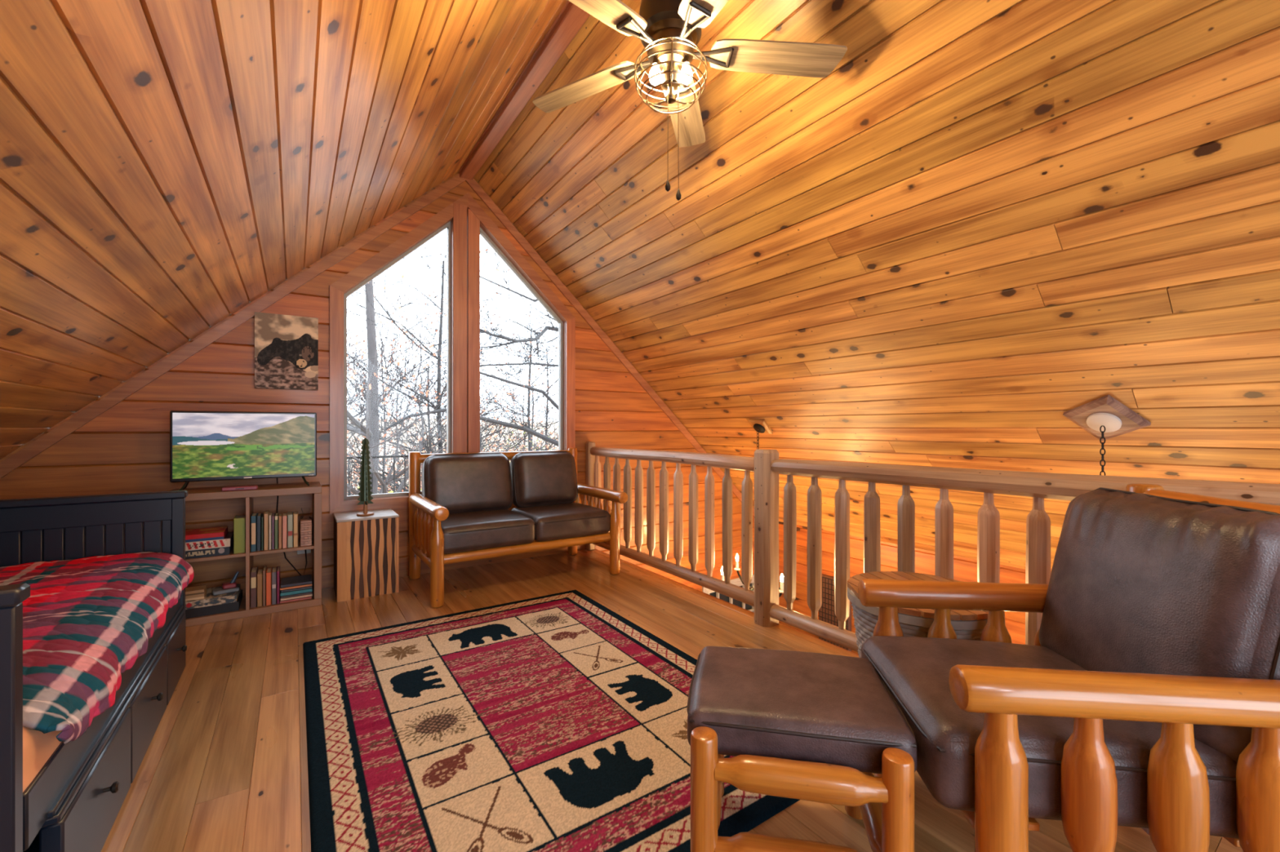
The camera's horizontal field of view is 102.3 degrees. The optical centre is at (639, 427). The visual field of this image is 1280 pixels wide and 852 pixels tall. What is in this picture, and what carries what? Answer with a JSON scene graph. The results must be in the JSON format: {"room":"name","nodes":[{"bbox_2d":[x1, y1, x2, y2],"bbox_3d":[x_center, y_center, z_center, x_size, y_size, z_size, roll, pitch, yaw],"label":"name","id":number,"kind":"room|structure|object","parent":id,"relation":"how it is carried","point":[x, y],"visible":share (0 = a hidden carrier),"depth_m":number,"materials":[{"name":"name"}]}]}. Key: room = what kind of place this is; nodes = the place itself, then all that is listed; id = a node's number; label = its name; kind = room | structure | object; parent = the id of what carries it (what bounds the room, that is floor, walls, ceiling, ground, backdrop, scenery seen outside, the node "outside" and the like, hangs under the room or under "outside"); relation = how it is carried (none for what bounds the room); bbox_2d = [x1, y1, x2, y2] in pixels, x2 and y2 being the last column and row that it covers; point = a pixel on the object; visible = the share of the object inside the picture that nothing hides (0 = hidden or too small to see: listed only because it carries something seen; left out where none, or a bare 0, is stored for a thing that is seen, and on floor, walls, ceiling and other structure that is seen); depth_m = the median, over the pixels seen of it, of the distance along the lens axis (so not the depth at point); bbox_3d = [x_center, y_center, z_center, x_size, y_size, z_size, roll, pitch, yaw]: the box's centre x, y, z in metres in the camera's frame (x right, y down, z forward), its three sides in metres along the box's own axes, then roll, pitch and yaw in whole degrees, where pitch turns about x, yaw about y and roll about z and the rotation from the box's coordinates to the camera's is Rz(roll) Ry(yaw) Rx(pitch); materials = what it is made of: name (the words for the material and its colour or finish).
{"room":"cabin loft","nodes":[
{"label":"cabin loft","id":0,"kind":"room"},
{"bbox_2d":[0,0,567,459],"bbox_3d":[-0.948,-0.504,0.177,3.666,3.383,7.950,0,0,-34],"label":"ceiling","id":1,"kind":"structure","parent":0,"point":[166,166],"depth_m":1.73,"materials":[{"name":"brown wood"}]},
{"bbox_2d":[457,0,590,180],"bbox_3d":[0.605,-2.062,1.159,0.124,0.115,7.250,0,0,-34],"label":"ceiling beam","id":2,"kind":"structure","parent":1,"relation":"attached to","point":[571,18],"depth_m":3.00,"materials":[{"name":"red wood"}]},
{"bbox_2d":[0,173,754,595],"bbox_3d":[-1.476,0.865,4.212,6.960,5.930,0.140,0,0,-34],"label":"wall","id":3,"kind":"structure","parent":0,"point":[126,448],"depth_m":3.53,"materials":[{"name":"brown wood"}]},
{"bbox_2d":[0,173,466,479],"bbox_3d":[-2.866,-0.444,3.185,3.508,3.273,0.020,0,0,-34],"label":"trim","id":4,"kind":"structure","parent":3,"relation":"attached to","point":[55,435],"depth_m":3.26,"materials":[{"name":"red wood"}]},
{"bbox_2d":[254,311,318,390],"bbox_3d":[-2.392,-0.510,3.494,0.354,0.500,0.031,0,0,-34],"label":"print","id":5,"kind":"object","parent":3,"relation":"attached to","point":[286,346],"visible":1,"depth_m":3.48},
{"bbox_2d":[297,549,311,554],"bbox_3d":[-2.318,0.820,3.555,0.080,0.100,0.012,0,0,-34],"label":"power outlet","id":6,"kind":"object","parent":3,"relation":"attached to","point":[308,551],"visible":0.31,"depth_m":3.55,"materials":[{"name":"plastic"}]},
{"bbox_2d":[329,192,575,514],"bbox_3d":[-1.429,-0.644,4.223,1.918,2.510,0.154,0,0,-34],"label":"window","id":7,"kind":"structure","parent":3,"relation":"in","point":[464,220],"depth_m":4.13,"materials":[{"name":"red wood"}]},
{"bbox_2d":[465,178,754,516],"bbox_3d":[0.024,-0.469,5.124,3.452,3.222,0.020,0,0,-34],"label":"trim","id":8,"kind":"structure","parent":3,"relation":"attached to","point":[473,184],"depth_m":4.76,"materials":[{"name":"red wood"}]},
{"bbox_2d":[595,548,858,656],"bbox_3d":[1.587,1.262,1.817,0.025,0.256,7.250,0,0,-34],"label":"trim","id":9,"kind":"structure","parent":3,"relation":"attached to","point":[595,548],"depth_m":3.26,"materials":[{"name":"red wood"}]},
{"bbox_2d":[702,574,754,613],"bbox_3d":[1.034,2.600,5.836,0.900,1.780,0.080,0,0,-34],"label":"window","id":10,"kind":"structure","parent":3,"relation":"in","point":[737,581],"depth_m":5.85,"materials":[{"name":"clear glass"}]},
{"bbox_2d":[100,549,1243,851],"bbox_3d":[-0.366,1.250,0.507,4.678,0.240,7.250,0,0,-34],"label":"floor","id":11,"kind":"structure","parent":0,"point":[224,768],"depth_m":2.05,"materials":[{"name":"brown wood"}]},
{"bbox_2d":[0,490,187,851],"bbox_3d":[-2.017,0.714,1.462,0.938,0.832,1.821,0,0,-34],"label":"daybed","id":12,"kind":"object","parent":11,"relation":"on","point":[73,803],"visible":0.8,"depth_m":1.57,"materials":[{"name":"blue paint"}]},
{"bbox_2d":[22,726,62,791],"bbox_3d":[-2.027,0.725,1.447,0.866,0.259,1.698,0,0,-34],"label":"mattress","id":13,"kind":"object","parent":12,"relation":"on","point":[38,747],"visible":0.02,"depth_m":1.08,"materials":[{"name":"fabric"}]},
{"bbox_2d":[0,551,194,743],"bbox_3d":[-2.028,0.636,1.518,0.907,0.165,1.599,0,0,-34],"label":"quilt","id":14,"kind":"object","parent":13,"relation":"on","point":[87,621],"visible":0.84,"depth_m":1.56,"materials":[{"name":"red fabric"}]},
{"bbox_2d":[170,481,321,626],"bbox_3d":[-2.439,0.752,3.216,0.758,0.755,0.350,0,0,-34],"label":"cube shelf","id":15,"kind":"object","parent":11,"relation":"on","point":[300,488],"visible":0.55,"depth_m":3.14,"materials":[{"name":"brown wood"}]},
{"bbox_2d":[185,541,233,559],"bbox_3d":[-2.595,0.726,3.076,0.247,0.045,0.250,0,0,-34],"label":"game","id":16,"kind":"object","parent":15,"relation":"on","point":[224,550],"visible":0.5,"depth_m":2.99,"materials":[{"name":"cardboard"}]},
{"bbox_2d":[185,531,233,551],"bbox_3d":[-2.593,0.679,3.080,0.245,0.048,0.245,0,0,-34],"label":"game","id":17,"kind":"object","parent":16,"relation":"on","point":[228,540],"visible":0.51,"depth_m":3.00,"materials":[{"name":"cardboard"}]},
{"bbox_2d":[185,526,227,542],"bbox_3d":[-2.603,0.635,3.064,0.220,0.040,0.220,0,0,-34],"label":"game","id":18,"kind":"object","parent":17,"relation":"on","point":[212,533],"visible":0.85,"depth_m":3.02,"materials":[{"name":"cardboard"}]},
{"bbox_2d":[185,589,242,618],"bbox_3d":[-2.586,1.062,3.100,0.290,0.052,0.280,0,0,-34],"label":"game","id":19,"kind":"object","parent":15,"relation":"on","point":[233,606],"visible":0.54,"depth_m":3.00,"materials":[{"name":"cardboard"}]},
{"bbox_2d":[185,583,239,609],"bbox_3d":[-2.582,1.014,3.091,0.275,0.042,0.260,0,0,-34],"label":"game","id":20,"kind":"object","parent":19,"relation":"on","point":[210,599],"visible":0.62,"depth_m":3.02,"materials":[{"name":"cardboard"}]},
{"bbox_2d":[185,585,206,600],"bbox_3d":[-2.600,0.966,3.006,0.100,0.052,0.100,0,0,-34],"label":"game","id":21,"kind":"object","parent":20,"relation":"on","point":[196,593],"visible":0.88,"depth_m":2.98,"materials":[{"name":"cardboard"}]},
{"bbox_2d":[211,571,239,595],"bbox_3d":[-2.500,0.936,3.110,0.080,0.112,0.127,0,0,45],"label":"tank","id":22,"kind":"object","parent":20,"relation":"on","point":[229,587],"visible":1,"depth_m":3.10,"materials":[{"name":"grey plastic"}]},
{"bbox_2d":[233,515,245,553],"bbox_3d":[-2.432,0.644,3.137,0.056,0.208,0.150,0,0,-34],"label":"book","id":23,"kind":"object","parent":15,"relation":"on","point":[239,522],"visible":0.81,"depth_m":3.08,"materials":[{"name":"green paper"}]},
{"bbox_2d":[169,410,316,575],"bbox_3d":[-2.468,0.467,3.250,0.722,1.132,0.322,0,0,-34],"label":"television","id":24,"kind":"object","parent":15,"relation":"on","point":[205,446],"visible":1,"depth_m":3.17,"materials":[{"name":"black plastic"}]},
{"bbox_2d":[250,566,257,608],"bbox_3d":[-2.376,0.980,3.174,0.030,0.215,0.151,0,0,-34],"label":"book","id":25,"kind":"object","parent":15,"relation":"on","point":[254,571],"visible":0.92,"depth_m":3.11,"materials":[{"name":"brown paper"}]},
{"bbox_2d":[250,512,257,551],"bbox_3d":[-2.376,0.641,3.174,0.026,0.215,0.151,0,0,-34],"label":"book","id":26,"kind":"object","parent":15,"relation":"on","point":[254,516],"visible":0.93,"depth_m":3.11,"materials":[{"name":"blue paper"}]},
{"bbox_2d":[257,512,262,551],"bbox_3d":[-2.355,0.642,3.189,0.020,0.212,0.150,0,0,-34],"label":"book","id":27,"kind":"object","parent":15,"relation":"on","point":[259,515],"visible":0.93,"depth_m":3.13,"materials":[{"name":"blue paper"}]},
{"bbox_2d":[257,568,263,607],"bbox_3d":[-2.351,0.988,3.191,0.026,0.200,0.150,0,0,-34],"label":"book","id":28,"kind":"object","parent":15,"relation":"on","point":[260,574],"visible":0.91,"depth_m":3.13,"materials":[{"name":"brown paper"}]},
{"bbox_2d":[261,514,263,551],"bbox_3d":[-2.341,0.646,3.198,0.010,0.205,0.150,0,0,-34],"label":"book","id":29,"kind":"object","parent":15,"relation":"on","point":[262,517],"visible":0.8,"depth_m":3.14,"materials":[{"name":"paper"}]},
{"bbox_2d":[262,564,266,606],"bbox_3d":[-2.333,0.980,3.203,0.014,0.215,0.150,0,0,-34],"label":"book","id":30,"kind":"object","parent":15,"relation":"on","point":[264,569],"visible":0.93,"depth_m":3.14,"materials":[{"name":"paper"}]},
{"bbox_2d":[263,510,269,550],"bbox_3d":[-2.325,0.637,3.209,0.022,0.222,0.150,0,0,-34],"label":"book","id":31,"kind":"object","parent":15,"relation":"on","point":[266,514],"visible":0.88,"depth_m":3.15,"materials":[{"name":"beige paper"}]},
{"bbox_2d":[266,567,271,605],"bbox_3d":[-2.315,0.988,3.216,0.026,0.200,0.150,0,0,-34],"label":"book","id":32,"kind":"object","parent":15,"relation":"on","point":[268,572],"visible":0.98,"depth_m":3.15,"materials":[{"name":"orange paper"}]},
{"bbox_2d":[268,511,272,550],"bbox_3d":[-2.309,0.642,3.220,0.013,0.212,0.150,0,0,-34],"label":"book","id":33,"kind":"object","parent":15,"relation":"on","point":[270,513],"visible":0.93,"depth_m":3.16,"materials":[{"name":"beige paper"}]},
{"bbox_2d":[271,512,275,549],"bbox_3d":[-2.297,0.646,3.228,0.011,0.205,0.150,0,0,-34],"label":"book","id":34,"kind":"object","parent":15,"relation":"on","point":[273,514],"visible":0.93,"depth_m":3.17,"materials":[{"name":"paper"}]},
{"bbox_2d":[271,567,276,604],"bbox_3d":[-2.292,0.989,3.230,0.024,0.198,0.151,0,0,-34],"label":"book","id":35,"kind":"object","parent":15,"relation":"on","point":[273,570],"visible":0.94,"depth_m":3.17,"materials":[{"name":"grey paper"}]},
{"bbox_2d":[274,512,278,549],"bbox_3d":[-2.283,0.646,3.237,0.017,0.205,0.151,0,0,-34],"label":"book","id":36,"kind":"object","parent":15,"relation":"on","point":[276,517],"visible":0.98,"depth_m":3.17,"materials":[{"name":"green paper"}]},
{"bbox_2d":[276,565,279,604],"bbox_3d":[-2.275,0.988,3.242,0.014,0.200,0.150,0,0,-34],"label":"book","id":37,"kind":"object","parent":15,"relation":"on","point":[278,567],"visible":0.97,"depth_m":3.18,"materials":[{"name":"red paper"}]},
{"bbox_2d":[278,512,282,548],"bbox_3d":[-2.267,0.648,3.248,0.017,0.200,0.150,0,0,-34],"label":"book","id":38,"kind":"object","parent":15,"relation":"on","point":[280,516],"visible":1,"depth_m":3.19,"materials":[{"name":"pink paper"}]},
{"bbox_2d":[282,512,287,548],"bbox_3d":[-2.248,0.648,3.261,0.024,0.200,0.150,0,0,-34],"label":"book","id":39,"kind":"object","parent":15,"relation":"on","point":[284,515],"visible":1,"depth_m":3.20,"materials":[{"name":"pink paper"}]},
{"bbox_2d":[287,511,293,547],"bbox_3d":[-2.224,0.646,3.276,0.028,0.205,0.151,0,0,-34],"label":"book","id":40,"kind":"object","parent":15,"relation":"on","point":[290,515],"visible":1,"depth_m":3.21,"materials":[{"name":"white paper"}]},
{"bbox_2d":[293,511,297,546],"bbox_3d":[-2.200,0.646,3.292,0.024,0.205,0.151,0,0,-34],"label":"book","id":41,"kind":"object","parent":15,"relation":"on","point":[295,513],"visible":1,"depth_m":3.23,"materials":[{"name":"beige paper"}]},
{"bbox_2d":[280,596,311,603],"bbox_3d":[-2.207,1.081,3.306,0.166,0.013,0.180,0,0,-34],"label":"book","id":42,"kind":"object","parent":15,"relation":"on","point":[308,597],"visible":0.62,"depth_m":3.23,"materials":[{"name":"paper"}]},
{"bbox_2d":[280,593,312,600],"bbox_3d":[-2.204,1.066,3.308,0.167,0.016,0.180,0,0,-34],"label":"book","id":43,"kind":"object","parent":42,"relation":"on","point":[307,595],"visible":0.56,"depth_m":3.23,"materials":[{"name":"beige paper"}]},
{"bbox_2d":[280,591,312,598],"bbox_3d":[-2.203,1.051,3.308,0.165,0.012,0.180,0,0,-34],"label":"book","id":44,"kind":"object","parent":43,"relation":"on","point":[309,593],"visible":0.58,"depth_m":3.23,"materials":[{"name":"grey paper"}]},
{"bbox_2d":[280,586,312,596],"bbox_3d":[-2.205,1.034,3.308,0.168,0.022,0.180,0,0,-34],"label":"book","id":45,"kind":"object","parent":44,"relation":"on","point":[303,591],"visible":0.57,"depth_m":3.23,"materials":[{"name":"teal paper"}]},
{"bbox_2d":[280,586,311,592],"bbox_3d":[-2.204,1.015,3.308,0.163,0.014,0.180,0,0,-34],"label":"book","id":46,"kind":"object","parent":45,"relation":"on","point":[308,587],"visible":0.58,"depth_m":3.23,"materials":[{"name":"brown paper"}]},
{"bbox_2d":[280,583,311,590],"bbox_3d":[-2.206,1.000,3.307,0.168,0.014,0.180,0,0,-34],"label":"book","id":47,"kind":"object","parent":46,"relation":"on","point":[309,584],"visible":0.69,"depth_m":3.23,"materials":[{"name":"paper"}]},
{"bbox_2d":[280,574,311,587],"bbox_3d":[-2.205,0.984,3.308,0.164,0.018,0.180,0,0,-34],"label":"book","id":48,"kind":"object","parent":47,"relation":"on","point":[307,579],"visible":1,"depth_m":3.28,"materials":[{"name":"black paper"}]},
{"bbox_2d":[298,508,313,546],"bbox_3d":[-2.128,0.631,3.287,0.082,0.235,0.083,0,0,-34],"label":"tower","id":49,"kind":"object","parent":15,"relation":"on","point":[305,536],"visible":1,"depth_m":3.27,"materials":[{"name":"brown wood"}]},
{"bbox_2d":[333,508,399,602],"bbox_3d":[-1.906,0.866,3.580,0.372,0.529,0.364,0,0,-34],"label":"side table","id":50,"kind":"object","parent":11,"relation":"on","point":[366,548],"visible":1,"depth_m":3.44,"materials":[{"name":"brown wood"}]},
{"bbox_2d":[356,438,373,516],"bbox_3d":[-1.886,0.336,3.539,0.108,0.530,0.108,0,0,45],"label":"pine tree","id":51,"kind":"object","parent":50,"relation":"on","point":[365,493],"visible":1,"depth_m":3.52,"materials":[{"name":"green wood"}]},
{"bbox_2d":[408,448,627,608],"bbox_3d":[-0.917,0.655,3.890,1.399,0.950,0.903,0,0,-34],"label":"loveseat","id":52,"kind":"object","parent":11,"relation":"on","point":[461,513],"visible":1,"depth_m":3.81,"materials":[{"name":"brown leather"}]},
{"bbox_2d":[421,453,512,514],"bbox_3d":[-1.310,0.429,3.928,0.659,0.462,0.307,0,0,-34],"label":"cushion","id":53,"kind":"object","parent":52,"relation":"on","point":[462,483],"depth_m":3.82,"materials":[{"name":"brown leather"}]},
{"bbox_2d":[440,509,535,554],"bbox_3d":[-1.162,0.721,3.682,0.660,0.192,0.605,0,0,-34],"label":"seat cushion","id":54,"kind":"object","parent":52,"relation":"on","point":[464,531],"depth_m":3.48,"materials":[{"name":"brown leather"}]},
{"bbox_2d":[510,451,577,507],"bbox_3d":[-0.795,0.426,4.272,0.559,0.451,0.302,0,0,-34],"label":"cushion","id":55,"kind":"object","parent":52,"relation":"on","point":[538,478],"depth_m":4.15,"materials":[{"name":"brown leather"}]},
{"bbox_2d":[511,502,610,542],"bbox_3d":[-0.633,0.721,4.036,0.618,0.195,0.605,0,0,-34],"label":"seat cushion","id":56,"kind":"object","parent":52,"relation":"on","point":[552,522],"depth_m":3.83,"materials":[{"name":"brown leather"}]},
{"bbox_2d":[302,590,800,851],"bbox_3d":[-0.493,1.124,2.224,1.584,0.012,2.187,0,0,-34],"label":"area rug","id":57,"kind":"object","parent":11,"relation":"on","point":[556,722],"visible":0.9,"depth_m":1.86,"materials":[{"name":"fabric"}]},
{"bbox_2d":[686,645,916,851],"bbox_3d":[0.390,0.890,1.335,0.526,0.460,0.494,0,0,11],"label":"ottoman","id":58,"kind":"object","parent":57,"relation":"on","point":[811,726],"visible":1,"depth_m":1.17,"materials":[{"name":"leather"}]},
{"bbox_2d":[687,645,916,773],"bbox_3d":[0.398,0.720,1.369,0.516,0.118,0.415,0,0,11],"label":"cushion","id":59,"kind":"object","parent":58,"relation":"on","point":[835,709],"depth_m":1.23,"materials":[{"name":"leather"}]},
{"bbox_2d":[847,571,987,657],"bbox_3d":[1.055,0.871,1.936,0.514,0.519,0.514,0,0,-34],"label":"wicker basket","id":60,"kind":"object","parent":11,"relation":"on","point":[913,622],"visible":0.18,"depth_m":1.75,"materials":[{"name":"brown wicker"}]},
{"bbox_2d":[586,441,1279,652],"bbox_3d":[1.510,0.628,1.823,0.127,1.003,7.145,0,0,-34],"label":"log railing","id":61,"kind":"object","parent":11,"relation":"on","point":[766,464],"visible":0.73,"depth_m":2.69,"materials":[{"name":"brown wood"}]},
{"bbox_2d":[857,483,1279,851],"bbox_3d":[1.108,0.652,1.308,0.922,0.955,0.746,0,0,6],"label":"armchair","id":62,"kind":"object","parent":11,"relation":"on","point":[1146,694],"visible":0.96,"depth_m":1.07,"materials":[{"name":"leather"}]},
{"bbox_2d":[861,635,1238,838],"bbox_3d":[1.020,0.735,1.317,0.742,0.218,0.558,0,0,6],"label":"seat cushion","id":63,"kind":"object","parent":62,"relation":"on","point":[915,671],"depth_m":1.10,"materials":[{"name":"leather"}]},
{"bbox_2d":[1039,488,1279,763],"bbox_3d":[1.342,0.458,1.303,0.348,0.560,0.604,0,0,6],"label":"cushion","id":64,"kind":"object","parent":62,"relation":"on","point":[1154,581],"depth_m":1.18,"materials":[{"name":"leather"}]},
{"bbox_2d":[473,0,1279,573],"bbox_3d":[2.079,-0.530,2.208,3.610,3.332,7.950,0,0,-34],"label":"ceiling","id":65,"kind":"structure","parent":0,"point":[991,221],"depth_m":2.41,"materials":[{"name":"brown wood"}]},
{"bbox_2d":[532,0,847,200],"bbox_3d":[0.158,-1.429,1.934,1.239,1.153,1.267,0,0,0],"label":"ceiling fan","id":66,"kind":"object","parent":65,"relation":"hanging from","point":[669,30],"visible":1,"depth_m":1.92,"materials":[{"name":"brown wood"}]},
{"bbox_2d":[652,56,659,67],"bbox_3d":[0.066,-1.365,1.918,0.045,0.043,0.030,0,0,-14],"label":"bulb socket","id":67,"kind":"object","parent":66,"relation":"attached to","point":[655,60],"depth_m":1.90,"materials":[{"name":"brown metal"}]},
{"bbox_2d":[681,54,689,66],"bbox_3d":[0.162,-1.365,1.913,0.045,0.043,0.030,0,0,20],"label":"bulb socket","id":68,"kind":"object","parent":66,"relation":"attached to","point":[685,58],"depth_m":1.90,"materials":[{"name":"brown metal"}]},
{"bbox_2d":[720,418,783,597],"bbox_3d":[1.032,0.684,4.510,0.554,1.532,0.555,0,0,25],"label":"chandelier","id":69,"kind":"object","parent":65,"relation":"hanging from","point":[761,426],"visible":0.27,"depth_m":4.49,"materials":[{"name":"brown metal"}]},
{"bbox_2d":[1062,395,1151,475],"bbox_3d":[2.298,0.825,2.559,0.554,1.969,0.555,0,0,25],"label":"chandelier","id":70,"kind":"object","parent":65,"relation":"hanging from","point":[1105,418],"visible":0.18,"depth_m":2.54,"materials":[{"name":"brown wood"}]},
{"bbox_2d":[778,521,1025,654],"bbox_3d":[3.538,2.438,3.126,0.160,2.784,7.250,0,0,-34],"label":"wall","id":71,"kind":"structure","parent":0,"point":[965,570],"depth_m":5.04,"materials":[{"name":"brown wood"}]},
{"bbox_2d":[817,573,851,651],"bbox_3d":[1.979,1.990,5.244,0.066,0.920,0.345,0,0,-34],"label":"wire rack","id":72,"kind":"object","parent":71,"relation":"attached to","point":[826,612],"visible":0.3,"depth_m":5.27,"materials":[{"name":"black metal"}]},
{"label":"outside","id":73,"kind":"structure","parent":0,"visible":0},
{"bbox_2d":[346,417,558,495],"bbox_3d":[-27.768,1.489,50.371,130.000,6.734,105.400,0,0,-34],"label":"ground","id":74,"kind":"structure","parent":73,"point":[556,425],"depth_m":65.14,"materials":[{"name":"white snow"}]},
{"bbox_2d":[346,351,403,486],"bbox_3d":[-13.932,0.259,24.328,4.931,7.703,5.508,0,0,-34],"label":"bare tree","id":75,"kind":"object","parent":74,"relation":"on","point":[366,351],"visible":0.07,"depth_m":24.61,"materials":[{"name":"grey plant"}]},
{"bbox_2d":[346,454,408,495],"bbox_3d":[-2.893,2.630,7.006,6.000,4.600,0.100,0,0,-34],"label":"deck railing","id":76,"kind":"object","parent":74,"relation":"on","point":[405,455],"visible":0.09,"depth_m":6.70,"materials":[{"name":"brown wood"}]},
{"bbox_2d":[346,425,417,495],"bbox_3d":[-9.450,2.045,18.057,5.413,5.507,5.820,0,0,14],"label":"bush","id":77,"kind":"object","parent":74,"relation":"on","point":[397,425],"visible":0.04,"depth_m":17.86,"materials":[{"name":"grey plant"}]},
{"bbox_2d":[346,324,421,493],"bbox_3d":[-8.543,1.067,12.637,6.203,7.741,5.289,0,0,-5],"label":"bare tree","id":78,"kind":"object","parent":74,"relation":"on","point":[356,325],"visible":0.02,"depth_m":13.72,"materials":[{"name":"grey plant"}]},
{"bbox_2d":[346,337,426,493],"bbox_3d":[-11.520,0.322,20.841,6.218,8.322,5.654,0,0,-34],"label":"bare tree","id":79,"kind":"object","parent":74,"relation":"on","point":[349,338],"visible":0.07,"depth_m":20.59,"materials":[{"name":"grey plant"}]},
{"bbox_2d":[346,313,446,494],"bbox_3d":[-7.450,0.861,15.726,4.436,7.757,7.338,0,0,5],"label":"bare tree","id":80,"kind":"object","parent":74,"relation":"on","point":[360,384],"visible":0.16,"depth_m":14.42,"materials":[{"name":"grey plant"}]},
{"bbox_2d":[349,362,444,484],"bbox_3d":[-14.190,-0.317,29.727,6.750,7.687,4.773,0,0,2],"label":"bare tree","id":81,"kind":"object","parent":74,"relation":"on","point":[405,406],"visible":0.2,"depth_m":30.03,"materials":[{"name":"grey plant"}]},
{"bbox_2d":[347,408,446,491],"bbox_3d":[-9.155,1.788,20.160,5.560,5.090,6.702,0,0,-18],"label":"bush","id":82,"kind":"object","parent":74,"relation":"on","point":[390,408],"visible":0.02,"depth_m":19.93,"materials":[{"name":"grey plant"}]},
{"bbox_2d":[346,322,518,495],"bbox_3d":[-7.707,0.138,17.850,5.328,9.205,7.056,0,0,41],"label":"bare tree","id":83,"kind":"object","parent":74,"relation":"on","point":[482,362],"visible":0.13,"depth_m":17.96,"materials":[{"name":"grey plant"}]},
{"bbox_2d":[353,430,522,493],"bbox_3d":[-4.067,1.961,12.206,4.736,4.085,4.758,0,0,-34],"label":"bush","id":84,"kind":"object","parent":74,"relation":"on","point":[519,430],"visible":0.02,"depth_m":12.01,"materials":[{"name":"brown plant"}]},
{"bbox_2d":[346,228,557,493],"bbox_3d":[-4.826,-0.342,10.663,6.472,10.553,8.220,0,0,-4],"label":"bare tree","id":85,"kind":"object","parent":74,"relation":"on","point":[438,415],"visible":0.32,"depth_m":10.45,"materials":[{"name":"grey plant"}]},
{"bbox_2d":[346,280,558,495],"bbox_3d":[-4.478,-0.916,7.685,6.887,11.642,9.000,0,0,13],"label":"bare tree","id":86,"kind":"object","parent":74,"relation":"on","point":[371,424],"visible":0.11,"depth_m":7.98,"materials":[{"name":"grey plant"}]},
{"bbox_2d":[346,240,558,477],"bbox_3d":[-2.120,0.433,8.208,4.197,9.013,2.988,0,0,-8],"label":"oak tree","id":87,"kind":"object","parent":74,"relation":"on","point":[526,428],"visible":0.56,"depth_m":8.22,"materials":[{"name":"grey plant"}]},
{"bbox_2d":[397,365,526,476],"bbox_3d":[-7.128,0.842,21.462,5.658,7.450,5.263,0,0,-34],"label":"bare tree","id":88,"kind":"object","parent":74,"relation":"on","point":[526,366],"visible":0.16,"depth_m":21.30,"materials":[{"name":"grey plant"}]},
{"bbox_2d":[389,290,537,451],"bbox_3d":[-9.555,-1.832,29.217,8.739,11.691,7.494,0,0,39],"label":"bare tree","id":89,"kind":"object","parent":74,"relation":"on","point":[492,319],"visible":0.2,"depth_m":28.20,"materials":[{"name":"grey plant"}]},
{"bbox_2d":[377,423,556,493],"bbox_3d":[-4.464,2.333,13.358,5.621,5.205,4.534,0,0,-11],"label":"bare tree","id":90,"kind":"object","parent":74,"relation":"on","point":[481,447],"visible":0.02,"depth_m":14.15,"materials":[{"name":"grey plant"}]},
{"bbox_2d":[431,339,558,452],"bbox_3d":[-5.510,0.410,21.813,6.078,8.244,4.644,0,0,-34],"label":"bare tree","id":91,"kind":"object","parent":74,"relation":"on","point":[532,404],"visible":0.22,"depth_m":22.06,"materials":[{"name":"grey plant"}]},
{"bbox_2d":[441,303,558,462],"bbox_3d":[-3.828,0.095,18.739,7.051,9.333,5.761,0,0,-9],"label":"bare tree","id":92,"kind":"object","parent":74,"relation":"on","point":[505,349],"visible":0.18,"depth_m":17.96,"materials":[{"name":"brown plant"}]},
{"bbox_2d":[480,298,558,452],"bbox_3d":[-1.019,-0.028,18.238,8.496,9.984,7.568,0,0,-34],"label":"bare tree","id":93,"kind":"object","parent":74,"relation":"on","point":[534,348],"visible":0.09,"depth_m":17.78,"materials":[{"name":"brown plant"}]},
{"bbox_2d":[488,329,558,451],"bbox_3d":[-4.616,-0.432,25.602,5.606,9.410,7.440,0,0,-34],"label":"bare tree","id":94,"kind":"object","parent":74,"relation":"on","point":[546,412],"visible":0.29,"depth_m":25.61,"materials":[{"name":"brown plant"}]},
{"bbox_2d":[488,386,558,450],"bbox_3d":[-7.251,0.416,32.578,5.142,6.469,4.408,0,0,-34],"label":"bare tree","id":95,"kind":"object","parent":74,"relation":"on","point":[521,402],"visible":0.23,"depth_m":32.25,"materials":[{"name":"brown plant"}]},
{"bbox_2d":[493,427,555,451],"bbox_3d":[-5.135,1.960,23.468,4.752,4.460,6.681,0,0,-34],"label":"bush","id":96,"kind":"object","parent":74,"relation":"on","point":[503,428],"visible":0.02,"depth_m":23.08,"materials":[{"name":"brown plant"}]},
{"bbox_2d":[501,424,558,451],"bbox_3d":[-3.860,2.120,18.947,5.403,4.501,5.785,0,0,-34],"label":"bush","id":97,"kind":"object","parent":74,"relation":"on","point":[547,446],"visible":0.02,"depth_m":18.50,"materials":[{"name":"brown plant"}]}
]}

